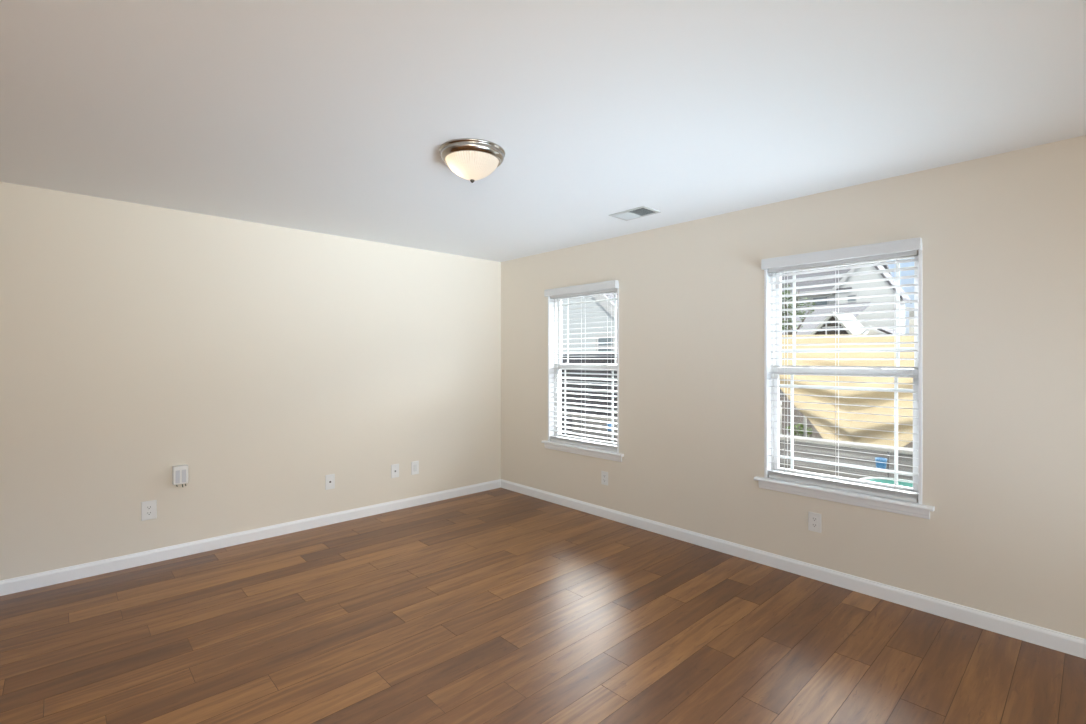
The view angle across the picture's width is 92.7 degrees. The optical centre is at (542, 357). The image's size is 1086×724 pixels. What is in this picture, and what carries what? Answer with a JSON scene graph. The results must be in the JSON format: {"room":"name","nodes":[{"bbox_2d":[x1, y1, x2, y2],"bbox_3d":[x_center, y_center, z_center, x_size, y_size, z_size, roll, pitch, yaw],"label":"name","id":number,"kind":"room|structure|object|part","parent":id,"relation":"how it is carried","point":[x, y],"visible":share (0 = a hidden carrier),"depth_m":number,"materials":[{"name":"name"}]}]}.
{"room":"empty living room","nodes":[
{"label":"empty living room","id":0,"kind":"room"},
{"bbox_2d":[0,182,500,579],"bbox_3d":[-2.900,0.105,3.437,6.850,2.790,0.150,0,0,-43],"label":"wall","id":1,"kind":"structure","parent":0,"point":[138,342],"depth_m":3.78,"materials":[{"name":"beige paint"}]},
{"bbox_2d":[141,500,156,520],"bbox_3d":[-2.684,1.038,3.530,0.084,0.128,0.008,0,0,-43],"label":"electrical outlet","id":2,"kind":"object","parent":1,"relation":"attached to","point":[148,508],"visible":1,"depth_m":3.53,"materials":[{"name":"white plastic"}]},
{"bbox_2d":[172,464,187,486],"bbox_3d":[-2.541,0.830,3.629,0.088,0.155,0.058,0,0,-43],"label":"wall box","id":3,"kind":"object","parent":1,"relation":"attached to","point":[179,472],"visible":1,"depth_m":3.61,"materials":[{"name":"white plastic"}]},
{"bbox_3d":[-2.536,0.825,3.597,0.025,0.088,0.004,0,0,-43],"label":"grey panel","id":4,"kind":"part","parent":3,"relation":"part of","materials":[{"name":"grey plastic"}]},
{"bbox_3d":[-2.510,0.825,3.621,0.025,0.088,0.004,0,0,-43],"label":"grey panel","id":5,"kind":"part","parent":3,"relation":"part of","materials":[{"name":"grey plastic"}]},
{"bbox_2d":[0,479,500,595],"bbox_3d":[-2.844,1.356,3.377,6.550,0.088,0.013,0,0,-43],"label":"baseboard","id":6,"kind":"structure","parent":1,"relation":"attached to","point":[42,579],"depth_m":3.78,"materials":[{"name":"white paint"}]},
{"bbox_2d":[325,474,334,489],"bbox_3d":[-1.790,1.043,4.360,0.078,0.124,0.015,0,0,-43],"label":"cable jack plate","id":7,"kind":"object","parent":1,"relation":"attached to","point":[329,479],"visible":1,"depth_m":4.36,"materials":[{"name":"white plastic"}]},
{"bbox_2d":[391,464,398,477],"bbox_3d":[-1.360,1.039,4.766,0.078,0.124,0.009,0,0,-43],"label":"phone jack plate","id":8,"kind":"object","parent":1,"relation":"attached to","point":[395,467],"visible":1,"depth_m":4.76,"materials":[{"name":"white plastic"}]},
{"bbox_2d":[411,461,418,474],"bbox_3d":[-1.211,1.040,4.906,0.078,0.124,0.008,0,0,-43],"label":"plate","id":9,"kind":"object","parent":1,"relation":"attached to","point":[415,464],"visible":1,"depth_m":4.90,"materials":[{"name":"white plastic"}]},
{"bbox_2d":[0,0,1085,261],"bbox_3d":[-0.442,-1.165,0.806,6.850,0.250,7.350,0,0,-43],"label":"ceiling","id":10,"kind":"structure","parent":0,"point":[331,117],"depth_m":2.12,"materials":[{"name":"white paint"}]},
{"bbox_2d":[439,138,504,182],"bbox_3d":[-0.356,-0.961,2.609,0.332,0.158,0.332,0,0,-4],"label":"ceiling light","id":11,"kind":"object","parent":10,"relation":"attached to","point":[471,159],"visible":1,"depth_m":2.52,"materials":[{"name":"white glass"}]},
{"bbox_2d":[609,206,660,220],"bbox_3d":[0.658,-1.035,3.723,0.210,0.010,0.310,0,0,-43],"label":"ceiling vent","id":12,"kind":"object","parent":10,"relation":"in","point":[642,211],"visible":1,"depth_m":3.71,"materials":[{"name":"grey metal"}]},
{"bbox_2d":[0,488,1085,723],"bbox_3d":[-0.440,1.498,0.745,6.670,0.195,7.182,0,0,-43],"label":"floor","id":13,"kind":"structure","parent":0,"point":[498,605],"depth_m":2.55,"materials":[{"name":"brown wood"}]},
{"bbox_2d":[501,135,1085,638],"bbox_3d":[2.057,0.105,3.038,0.150,2.790,7.200,0,0,-43],"label":"wall","id":14,"kind":"structure","parent":0,"point":[1003,235],"depth_m":2.98,"materials":[{"name":"beige paint"}]},
{"bbox_2d":[541,288,623,461],"bbox_3d":[0.393,0.123,4.797,0.200,1.527,0.991,0,0,-43],"label":"window","id":15,"kind":"structure","parent":14,"relation":"in","point":[555,352],"depth_m":5.03,"materials":[{"name":"white paint"}]},
{"bbox_3d":[0.432,0.096,4.834,0.094,1.435,0.845,0,0,-43],"label":"frame","id":16,"kind":"part","parent":15,"relation":"part of","materials":[{"name":"white plastic"}]},
{"bbox_2d":[544,280,618,451],"bbox_3d":[0.352,0.074,4.759,0.109,1.476,0.879,0,0,-43],"label":"window blind","id":17,"kind":"object","parent":15,"relation":"attached to","point":[607,287],"visible":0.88,"depth_m":4.73,"materials":[{"name":"white plastic"}]},
{"bbox_3d":[0.160,0.107,5.004,0.055,1.374,0.002,0,0,-43],"label":"ladder cord","id":18,"kind":"part","parent":17,"relation":"part of","materials":[{"name":"white fabric"}]},
{"bbox_3d":[0.372,0.801,4.778,0.052,0.024,0.833,0,0,-43],"label":"rail","id":19,"kind":"part","parent":17,"relation":"part of","materials":[{"name":"white plastic"}]},
{"bbox_3d":[0.583,0.107,4.551,0.055,1.374,0.002,0,0,-43],"label":"ladder cord","id":20,"kind":"part","parent":17,"relation":"part of","materials":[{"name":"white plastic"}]},
{"bbox_3d":[0.389,0.824,4.794,0.190,0.022,0.991,0,0,-43],"label":"sill","id":21,"kind":"part","parent":15,"relation":"part of","materials":[{"name":"white paint"}]},
{"bbox_3d":[0.413,0.431,4.816,0.032,0.736,0.819,0,0,-43],"label":"sash","id":22,"kind":"part","parent":15,"relation":"part of","materials":[{"name":"white plastic"}]},
{"bbox_3d":[0.440,-0.252,4.841,0.032,0.717,0.819,0,0,-43],"label":"sash","id":23,"kind":"part","parent":15,"relation":"part of","materials":[{"name":"white plastic"}]},
{"bbox_2d":[601,471,607,485],"bbox_3d":[0.541,1.054,4.545,0.008,0.118,0.076,0,0,-43],"label":"electrical outlet","id":24,"kind":"object","parent":14,"relation":"attached to","point":[604,475],"visible":1,"depth_m":4.54,"materials":[{"name":"white plastic"}]},
{"bbox_2d":[501,479,1085,658],"bbox_3d":[1.946,1.356,3.037,0.013,0.088,7.050,0,0,-43],"label":"baseboard","id":25,"kind":"structure","parent":14,"relation":"attached to","point":[1048,638],"depth_m":3.13,"materials":[{"name":"white paint"}]},
{"bbox_2d":[808,511,820,532],"bbox_3d":[1.721,1.040,3.281,0.008,0.120,0.078,0,0,-43],"label":"electrical outlet","id":26,"kind":"object","parent":14,"relation":"attached to","point":[814,519],"visible":1,"depth_m":3.28,"materials":[{"name":"white plastic"}]},
{"bbox_2d":[754,250,934,518],"bbox_3d":[1.849,0.123,3.239,0.200,1.527,0.991,0,0,-43],"label":"window","id":27,"kind":"structure","parent":14,"relation":"in","point":[918,509],"depth_m":3.23,"materials":[{"name":"white paint"}]},
{"bbox_3d":[1.888,0.096,3.275,0.094,1.435,0.845,0,0,-43],"label":"frame","id":28,"kind":"part","parent":27,"relation":"part of","materials":[{"name":"white plastic"}]},
{"bbox_2d":[761,237,921,502],"bbox_3d":[1.808,0.074,3.201,0.109,1.476,0.879,0,0,-43],"label":"window blind","id":29,"kind":"object","parent":27,"relation":"attached to","point":[904,248],"visible":0.91,"depth_m":3.18,"materials":[{"name":"white plastic"}]},
{"bbox_3d":[1.616,0.107,3.445,0.055,1.374,0.002,0,0,-43],"label":"ladder cord","id":30,"kind":"part","parent":29,"relation":"part of","materials":[{"name":"white fabric"}]},
{"bbox_3d":[1.828,0.107,3.219,0.055,1.374,0.002,0,0,-43],"label":"ladder cord","id":31,"kind":"part","parent":29,"relation":"part of","materials":[{"name":"white fabric"}]},
{"bbox_3d":[1.828,0.801,3.219,0.052,0.024,0.833,0,0,-43],"label":"rail","id":32,"kind":"part","parent":29,"relation":"part of","materials":[{"name":"white plastic"}]},
{"bbox_3d":[1.845,0.824,3.235,0.190,0.022,0.991,0,0,-43],"label":"sill","id":33,"kind":"part","parent":27,"relation":"part of","materials":[{"name":"white paint"}]},
{"bbox_3d":[1.869,0.431,3.258,0.032,0.736,0.819,0,0,-43],"label":"sash","id":34,"kind":"part","parent":27,"relation":"part of","materials":[{"name":"white plastic"}]},
{"bbox_3d":[1.896,-0.252,3.282,0.032,0.717,0.819,0,0,-43],"label":"sash","id":35,"kind":"part","parent":27,"relation":"part of","materials":[{"name":"white plastic"}]},
{"bbox_3d":[23.958,2.000,45.529,89.830,0.300,115.000,0,0,-43],"label":"ground","id":36,"kind":"structure","parent":0,"visible":0},
{"bbox_2d":[562,354,616,435],"bbox_3d":[-0.442,0.885,11.514,0.170,1.930,9.400,0,0,-43],"label":"wooden fence","id":37,"kind":"object","parent":36,"relation":"on","point":[591,361],"visible":0.02,"depth_m":10.02,"materials":[{"name":"grey wood"}]},
{"bbox_3d":[-0.442,-0.065,11.514,0.170,0.030,9.400,0,0,-43],"label":"rail","id":38,"kind":"part","parent":37,"relation":"part of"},
{"bbox_2d":[562,293,616,410],"bbox_3d":[3.275,-0.855,20.016,7.290,5.370,6.850,0,0,-43],"label":"house","id":39,"kind":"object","parent":36,"relation":"on","point":[591,332],"visible":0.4,"depth_m":16.71,"materials":[{"name":"grey"}]},
{"bbox_3d":[1.967,-0.420,16.201,0.030,0.440,0.600,0,0,-43],"label":"pane","id":40,"kind":"part","parent":39,"relation":"part of","materials":[{"name":"clear glass"}]},
{"bbox_2d":[779,401,781,433],"bbox_3d":[3.369,1.232,7.384,0.072,1.236,0.072,0,0,-43],"label":"post","id":41,"kind":"object","parent":36,"relation":"on","point":[780,403],"visible":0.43,"depth_m":7.36,"materials":[{"name":"grey paint"}]},
{"bbox_2d":[779,388,785,396],"bbox_3d":[5.928,1.070,7.061,0.100,1.560,5.793,0,0,-43],"label":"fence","id":42,"kind":"object","parent":36,"relation":"on","point":[780,390],"visible":0.02,"depth_m":8.94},
{"bbox_2d":[782,284,814,334],"bbox_3d":[6.654,-0.098,14.127,1.237,3.899,1.378,0,0,-43],"label":"tree","id":43,"kind":"object","parent":36,"relation":"on","point":[799,312],"visible":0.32,"depth_m":13.99,"materials":[{"name":"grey plant"}]},
{"bbox_2d":[786,424,811,436],"bbox_3d":[3.611,1.384,7.300,0.167,0.934,0.362,0,0,-43],"label":"plant","id":44,"kind":"object","parent":36,"relation":"on","point":[798,425],"visible":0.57,"depth_m":7.28,"materials":[{"name":"green plant"}]},
{"bbox_2d":[782,302,869,334],"bbox_3d":[12.952,-0.475,24.848,6.150,4.650,5.400,0,0,-43],"label":"porch roof","id":45,"kind":"structure","parent":36,"relation":"on","point":[856,308],"depth_m":23.49,"materials":[{"name":"grey"}]},
{"bbox_2d":[779,397,912,447],"bbox_3d":[4.392,1.215,6.801,0.100,1.270,3.512,0,0,-43],"label":"fence","id":46,"kind":"object","parent":36,"relation":"on","point":[797,412],"visible":0.02,"depth_m":7.51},
{"bbox_2d":[782,261,911,333],"bbox_3d":[17.424,-2.585,35.149,10.750,8.830,14.050,0,0,-43],"label":"house","id":47,"kind":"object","parent":36,"relation":"on","point":[881,267],"visible":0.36,"depth_m":27.86,"materials":[{"name":"grey"}]},
{"bbox_3d":[15.947,-2.935,29.801,0.030,1.070,0.770,0,0,-43],"label":"pane","id":48,"kind":"part","parent":47,"relation":"part of","materials":[{"name":"clear glass"}]},
{"bbox_3d":[16.595,-4.530,28.196,0.045,2.060,1.720,0,0,-43],"label":"gable trim","id":49,"kind":"part","parent":47,"relation":"part of","materials":[{"name":"grey"}]},
{"bbox_3d":[16.794,-3.110,28.163,0.030,0.580,0.400,0,0,-43],"label":"pane","id":50,"kind":"part","parent":47,"relation":"part of","materials":[{"name":"clear glass"}]},
{"bbox_2d":[861,325,902,333],"bbox_3d":[14.011,0.275,20.835,2.480,3.110,1.790,0,0,-43],"label":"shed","id":51,"kind":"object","parent":36,"relation":"on","point":[882,330],"visible":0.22,"depth_m":20.37,"materials":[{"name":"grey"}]},
{"bbox_2d":[905,307,913,333],"bbox_3d":[30.165,-0.895,36.343,8.100,5.450,6.900,0,0,-43],"label":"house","id":52,"kind":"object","parent":36,"relation":"on","point":[911,313],"visible":0.04,"depth_m":35.84,"materials":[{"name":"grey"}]},
{"bbox_3d":[1.711,1.850,6.273,3.740,0.020,16.000,0,0,-43],"label":"patio","id":53,"kind":"object","parent":36,"relation":"on","visible":0},
{"bbox_2d":[608,419,614,441],"bbox_3d":[0.807,1.280,6.229,0.085,1.100,0.085,0,0,-21],"label":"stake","id":54,"kind":"object","parent":53,"relation":"on","point":[609,424],"visible":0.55,"depth_m":6.20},
{"bbox_2d":[568,413,912,480],"bbox_3d":[2.231,1.297,5.034,0.170,1.106,5.380,0,0,-43],"label":"wall","id":55,"kind":"structure","parent":53,"relation":"on","point":[801,441],"depth_m":4.62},
{"bbox_2d":[779,334,913,446],"bbox_3d":[3.518,0.776,5.874,0.347,2.147,1.991,0,0,-43],"label":"tarp","id":56,"kind":"object","parent":53,"relation":"on","point":[906,437],"visible":0.55,"depth_m":5.82,"materials":[{"name":"beige fabric"}]},
{"bbox_2d":[875,451,888,477],"bbox_3d":[2.725,1.300,4.176,0.085,1.100,0.085,0,0,-21],"label":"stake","id":57,"kind":"object","parent":53,"relation":"on","point":[878,460],"visible":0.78,"depth_m":4.15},
{"bbox_2d":[875,457,886,468],"bbox_3d":[2.725,0.851,4.176,0.086,0.088,0.086,0,0,-43],"label":"cup","id":58,"kind":"object","parent":57,"relation":"on","point":[878,459],"depth_m":4.15,"materials":[{"name":"blue plastic"}]},
{"bbox_3d":[2.771,1.300,4.156,0.013,1.100,0.013,0,0,24],"label":"rod","id":59,"kind":"part","parent":57,"relation":"part of","materials":[{"name":"grey"}]},
{"bbox_2d":[859,477,912,487],"bbox_3d":[2.560,1.385,3.781,0.460,0.930,0.460,0,0,-43],"label":"plastic tub","id":60,"kind":"object","parent":53,"relation":"on","point":[872,479],"visible":0.1,"depth_m":3.96,"materials":[{"name":"teal plastic"}]},
{"bbox_2d":[865,480,912,487],"bbox_3d":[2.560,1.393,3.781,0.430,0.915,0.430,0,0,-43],"label":"basin","id":61,"kind":"object","parent":60,"relation":"in","point":[905,484],"depth_m":3.93,"materials":[{"name":"teal plastic"}]}
]}

